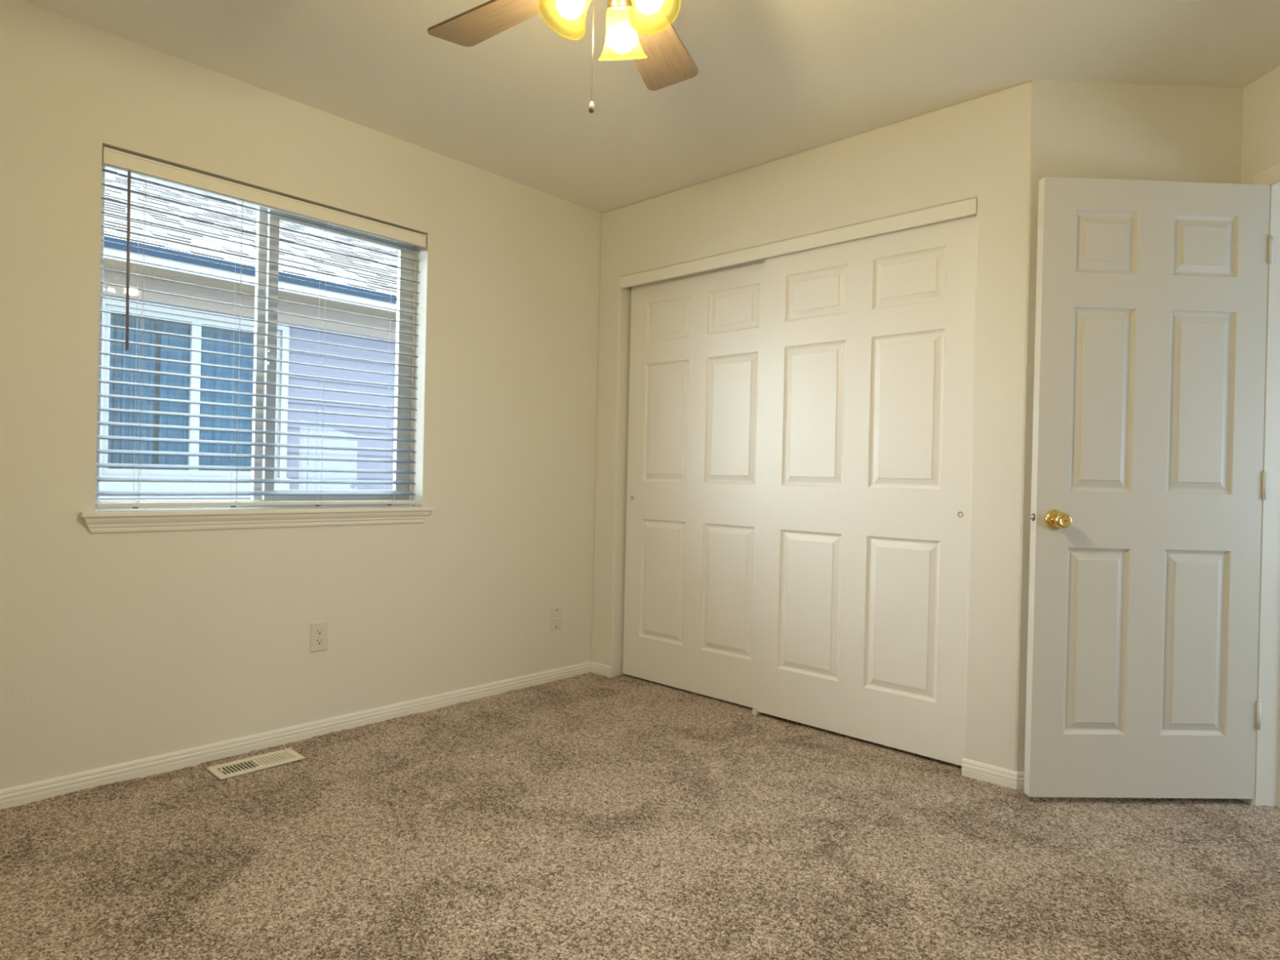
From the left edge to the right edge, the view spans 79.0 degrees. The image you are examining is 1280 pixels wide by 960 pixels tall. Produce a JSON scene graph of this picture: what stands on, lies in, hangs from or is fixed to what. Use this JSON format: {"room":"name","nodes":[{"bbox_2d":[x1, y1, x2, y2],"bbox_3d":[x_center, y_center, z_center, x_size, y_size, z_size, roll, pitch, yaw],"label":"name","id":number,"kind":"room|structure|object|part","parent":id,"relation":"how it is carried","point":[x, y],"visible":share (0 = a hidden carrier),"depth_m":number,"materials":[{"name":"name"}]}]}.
{"room":"empty bedroom","nodes":[
{"label":"empty bedroom","id":0,"kind":"room"},
{"bbox_2d":[0,0,601,789],"bbox_3d":[-1.208,-0.191,3.201,0.160,2.490,4.480,2,0,43],"label":"wall","id":1,"kind":"structure","parent":0,"point":[117,647],"depth_m":2.89,"materials":[{"name":"beige paint"}]},
{"bbox_2d":[80,165,433,533],"bbox_3d":[-1.385,-0.451,2.975,0.189,1.259,1.265,2,0,43],"label":"window","id":2,"kind":"structure","parent":1,"relation":"in","point":[113,519],"depth_m":2.98,"materials":[{"name":"white plastic"}]},
{"bbox_3d":[-1.377,0.119,2.957,0.129,0.022,1.265,2,0,43],"label":"sill","id":3,"kind":"part","parent":2,"relation":"part of","materials":[{"name":"white paint"}]},
{"bbox_2d":[95,146,426,508],"bbox_3d":[-1.364,-0.485,2.958,0.073,1.176,1.177,2,0,43],"label":"window blind","id":4,"kind":"object","parent":2,"relation":"attached to","point":[113,158],"visible":0.88,"depth_m":2.85,"materials":[{"name":"white paint"}]},
{"bbox_3d":[-1.687,-0.477,2.622,0.052,1.115,0.013,2,0,43],"label":"ladder cord","id":5,"kind":"part","parent":4,"relation":"part of","materials":[{"name":"white fabric"}]},
{"bbox_3d":[-1.475,-0.474,2.848,0.052,1.115,0.013,2,0,43],"label":"ladder cord","id":6,"kind":"part","parent":4,"relation":"part of","materials":[{"name":"white fabric"}]},
{"bbox_3d":[-1.388,0.089,2.960,0.050,0.014,1.157,2,0,43],"label":"rail","id":7,"kind":"part","parent":4,"relation":"part of","materials":[{"name":"white plastic"}]},
{"bbox_3d":[-1.260,-0.470,3.079,0.052,1.115,0.013,2,0,43],"label":"ladder cord","id":8,"kind":"part","parent":4,"relation":"part of","materials":[{"name":"white fabric"}]},
{"bbox_3d":[-1.049,-0.466,3.305,0.052,1.115,0.013,2,0,43],"label":"ladder cord","id":9,"kind":"part","parent":4,"relation":"part of","materials":[{"name":"white fabric"}]},
{"bbox_3d":[-1.234,-0.484,3.202,0.026,1.132,0.603,2,0,43],"label":"sliding sash","id":10,"kind":"part","parent":2,"relation":"part of","materials":[{"name":"clear glass"}]},
{"bbox_2d":[0,661,591,808],"bbox_3d":[-1.438,0.977,2.862,0.013,0.067,3.459,2,0,43],"label":"baseboard","id":11,"kind":"structure","parent":1,"relation":"attached to","point":[19,795],"depth_m":2.87,"materials":[{"name":"white paint"}]},
{"bbox_2d":[309,621,328,652],"bbox_3d":[-1.259,0.615,3.046,0.008,0.114,0.070,2,0,43],"label":"wall outlet","id":12,"kind":"object","parent":1,"relation":"attached to","point":[318,630],"visible":1,"depth_m":3.04,"materials":[{"name":"white plastic"}]},
{"bbox_2d":[315,638,324,645],"bbox_3d":[-1.258,0.635,3.044,0.001,0.027,0.034,2,0,43],"label":"socket","id":13,"kind":"object","parent":12,"relation":"attached to","point":[318,642],"depth_m":3.04,"materials":[{"name":"white plastic"}]},
{"bbox_2d":[315,627,324,635],"bbox_3d":[-1.257,0.596,3.044,0.001,0.027,0.034,2,0,43],"label":"socket","id":14,"kind":"object","parent":12,"relation":"attached to","point":[318,631],"depth_m":3.04,"materials":[{"name":"white plastic"}]},
{"bbox_2d":[550,606,561,630],"bbox_3d":[-0.423,0.704,3.938,0.017,0.114,0.070,2,0,43],"label":"wall jack","id":15,"kind":"object","parent":1,"relation":"attached to","point":[555,612],"visible":1,"depth_m":3.94,"materials":[{"name":"white plastic"}]},
{"bbox_2d":[0,671,1279,959],"bbox_3d":[0.996,1.059,1.890,4.900,0.016,5.360,2,0,43],"label":"floor","id":16,"kind":"structure","parent":0,"point":[590,815],"depth_m":2.13,"materials":[{"name":"beige carpet"}]},
{"bbox_2d":[206,747,305,779],"bbox_3d":[-1.349,0.996,2.732,0.132,0.011,0.284,2,0,43],"label":"floor vent","id":17,"kind":"object","parent":16,"relation":"in","point":[231,769],"visible":1,"depth_m":2.72,"materials":[{"name":"beige metal"}]},
{"bbox_2d":[751,708,762,715],"bbox_3d":[0.527,1.029,3.461,0.022,0.026,0.060,2,0,43],"label":"guide","id":18,"kind":"object","parent":16,"relation":"on","point":[755,712],"visible":0.54,"depth_m":3.44,"materials":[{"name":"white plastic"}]},
{"bbox_2d":[22,0,1279,213],"bbox_3d":[1.017,-1.431,1.886,5.160,0.100,5.600,2,0,43],"label":"ceiling","id":19,"kind":"structure","parent":0,"point":[775,79],"depth_m":2.61,"materials":[{"name":"paint"}]},
{"bbox_2d":[427,0,698,113],"bbox_3d":[-0.087,-1.087,1.626,0.989,0.636,0.999,2,0,43],"label":"ceiling fan","id":20,"kind":"object","parent":19,"relation":"hanging from","point":[644,30],"visible":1,"depth_m":1.85,"materials":[{"name":"brown wood"}]},
{"bbox_3d":[-0.338,-1.089,1.821,0.347,0.006,0.144,1,12,36],"label":"blade","id":21,"kind":"part","parent":20,"relation":"part of","materials":[{"name":"brown wood"}]},
{"bbox_3d":[-0.142,-0.977,1.589,0.058,0.058,0.058,2,0,43],"label":"bulb","id":22,"kind":"part","parent":20,"relation":"part of","materials":[{"name":"white glass"}]},
{"bbox_3d":[-0.099,-0.916,1.627,0.001,0.249,0.001,2,0,43],"label":"pull chain","id":23,"kind":"part","parent":20,"relation":"part of","materials":[{"name":"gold metal"}]},
{"bbox_3d":[-0.040,-0.975,1.715,0.058,0.058,0.057,2,0,43],"label":"bulb","id":24,"kind":"part","parent":20,"relation":"part of","materials":[{"name":"white glass"}]},
{"bbox_3d":[0.018,-0.973,1.563,0.058,0.058,0.058,2,0,43],"label":"bulb","id":25,"kind":"part","parent":20,"relation":"part of","materials":[{"name":"white glass"}]},
{"bbox_3d":[0.040,-1.080,1.944,0.143,0.006,0.347,-11,-3,18],"label":"blade","id":26,"kind":"part","parent":20,"relation":"part of","materials":[{"name":"brown wood"}]},
{"bbox_2d":[1175,0,1208,4],"bbox_3d":[1.538,-1.351,2.124,0.140,0.038,0.140,2,0,43],"label":"smoke detector","id":27,"kind":"object","parent":19,"relation":"attached to","point":[1181,2],"visible":1,"depth_m":2.16,"materials":[{"name":"paint"}]},
{"bbox_2d":[591,80,1032,771],"bbox_3d":[0.586,-0.152,3.446,2.132,2.490,0.125,2,0,43],"label":"wall","id":28,"kind":"structure","parent":0,"point":[980,148],"depth_m":2.90,"materials":[{"name":"beige paint"}]},
{"bbox_2d":[590,661,611,677],"bbox_3d":[-0.209,1.000,4.073,0.157,0.067,0.013,2,0,43],"label":"baseboard","id":29,"kind":"structure","parent":28,"relation":"attached to","point":[596,668],"depth_m":4.06,"materials":[{"name":"white paint"}]},
{"bbox_2d":[622,258,765,708],"bbox_3d":[0.278,0.009,3.759,0.915,2.028,0.035,2,0,43],"label":"door","id":30,"kind":"structure","parent":28,"relation":"in","point":[697,340],"depth_m":3.74,"materials":[{"name":"white wood"}]},
{"bbox_2d":[620,197,977,288],"bbox_3d":[0.560,-1.005,3.409,1.794,0.056,0.017,2,0,43],"label":"trim","id":31,"kind":"structure","parent":28,"relation":"attached to","point":[962,209],"depth_m":3.24,"materials":[{"name":"white paint"}]},
{"bbox_2d":[755,214,977,765],"bbox_3d":[0.881,0.023,3.142,0.918,2.024,0.035,2,0,43],"label":"door","id":32,"kind":"structure","parent":28,"relation":"in","point":[868,344],"depth_m":3.09,"materials":[{"name":"white wood"}]},
{"bbox_3d":[1.175,0.126,2.844,0.025,0.025,0.002,2,0,43],"label":"finger pull","id":33,"kind":"part","parent":32,"relation":"part of","materials":[{"name":"white plastic"}]},
{"bbox_2d":[961,757,1017,789],"bbox_3d":[1.229,1.037,2.731,0.186,0.067,0.013,2,0,43],"label":"baseboard","id":34,"kind":"structure","parent":28,"relation":"attached to","point":[981,771],"depth_m":2.73,"materials":[{"name":"white paint"}]},
{"bbox_2d":[1016,79,1243,771],"bbox_3d":[1.693,-0.124,2.734,0.742,2.490,0.100,1,0,-2],"label":"wall","id":35,"kind":"structure","parent":0,"point":[1092,130],"depth_m":2.68,"materials":[{"name":"beige paint"}]},
{"bbox_2d":[1017,771,1024,789],"bbox_3d":[1.669,1.048,2.682,0.742,0.067,0.013,1,0,-2],"label":"baseboard","id":36,"kind":"structure","parent":35,"relation":"attached to","point":[1020,776],"depth_m":2.67,"materials":[{"name":"white paint"}]},
{"bbox_2d":[1023,176,1273,799],"bbox_3d":[1.681,0.033,2.574,0.778,2.034,0.157,1,0,-2],"label":"door","id":37,"kind":"structure","parent":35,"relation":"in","point":[1148,486],"depth_m":2.56,"materials":[{"name":"wood"}]},
{"bbox_3d":[1.363,0.131,2.510,0.052,0.052,0.051,1,0,-2],"label":"knob","id":38,"kind":"part","parent":37,"relation":"part of","materials":[{"name":"gold metal"}]},
{"bbox_2d":[1238,162,1279,805],"bbox_3d":[2.136,0.031,2.182,0.143,2.124,0.900,1,0,-2],"label":"door frame","id":39,"kind":"structure","parent":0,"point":[1267,771],"depth_m":2.57,"materials":[{"name":"white paint"}]},
{"bbox_2d":[1240,66,1279,184],"bbox_3d":[2.153,-0.111,1.973,0.125,2.490,1.652,1,0,-2],"label":"wall","id":40,"kind":"structure","parent":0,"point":[1260,142],"depth_m":2.62,"materials":[{"name":"beige paint"}]},
{"label":"outside","id":41,"kind":"structure","parent":0,"visible":0},
{"bbox_3d":[-3.960,1.287,6.891,8.840,0.020,15.000,2,0,43],"label":"ground","id":42,"kind":"structure","parent":41,"visible":0},
{"bbox_2d":[97,168,397,510],"bbox_3d":[-3.622,-1.408,8.824,6.208,5.368,8.220,2,0,43],"label":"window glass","id":43,"kind":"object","parent":42,"relation":"on","point":[113,207],"visible":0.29,"depth_m":5.78,"materials":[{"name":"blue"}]},
{"bbox_2d":[107,313,155,469],"bbox_3d":[-3.493,-0.591,5.257,0.039,1.200,0.360,2,0,43],"label":"curtain","id":44,"kind":"object","parent":43,"relation":"hanging from","point":[119,320],"depth_m":5.28,"materials":[{"name":"blue fabric"}]},
{"bbox_3d":[-3.097,-0.528,5.437,0.055,1.310,1.265,2,0,43],"label":"window casing","id":45,"kind":"part","parent":43,"relation":"part of","materials":[{"name":"white plastic"}]},
{"bbox_2d":[158,320,254,471],"bbox_3d":[-3.085,-0.584,5.694,0.039,1.200,0.775,2,0,43],"label":"curtain","id":46,"kind":"object","parent":43,"relation":"hanging from","point":[166,326],"depth_m":5.66,"materials":[{"name":"blue fabric"}]}
]}

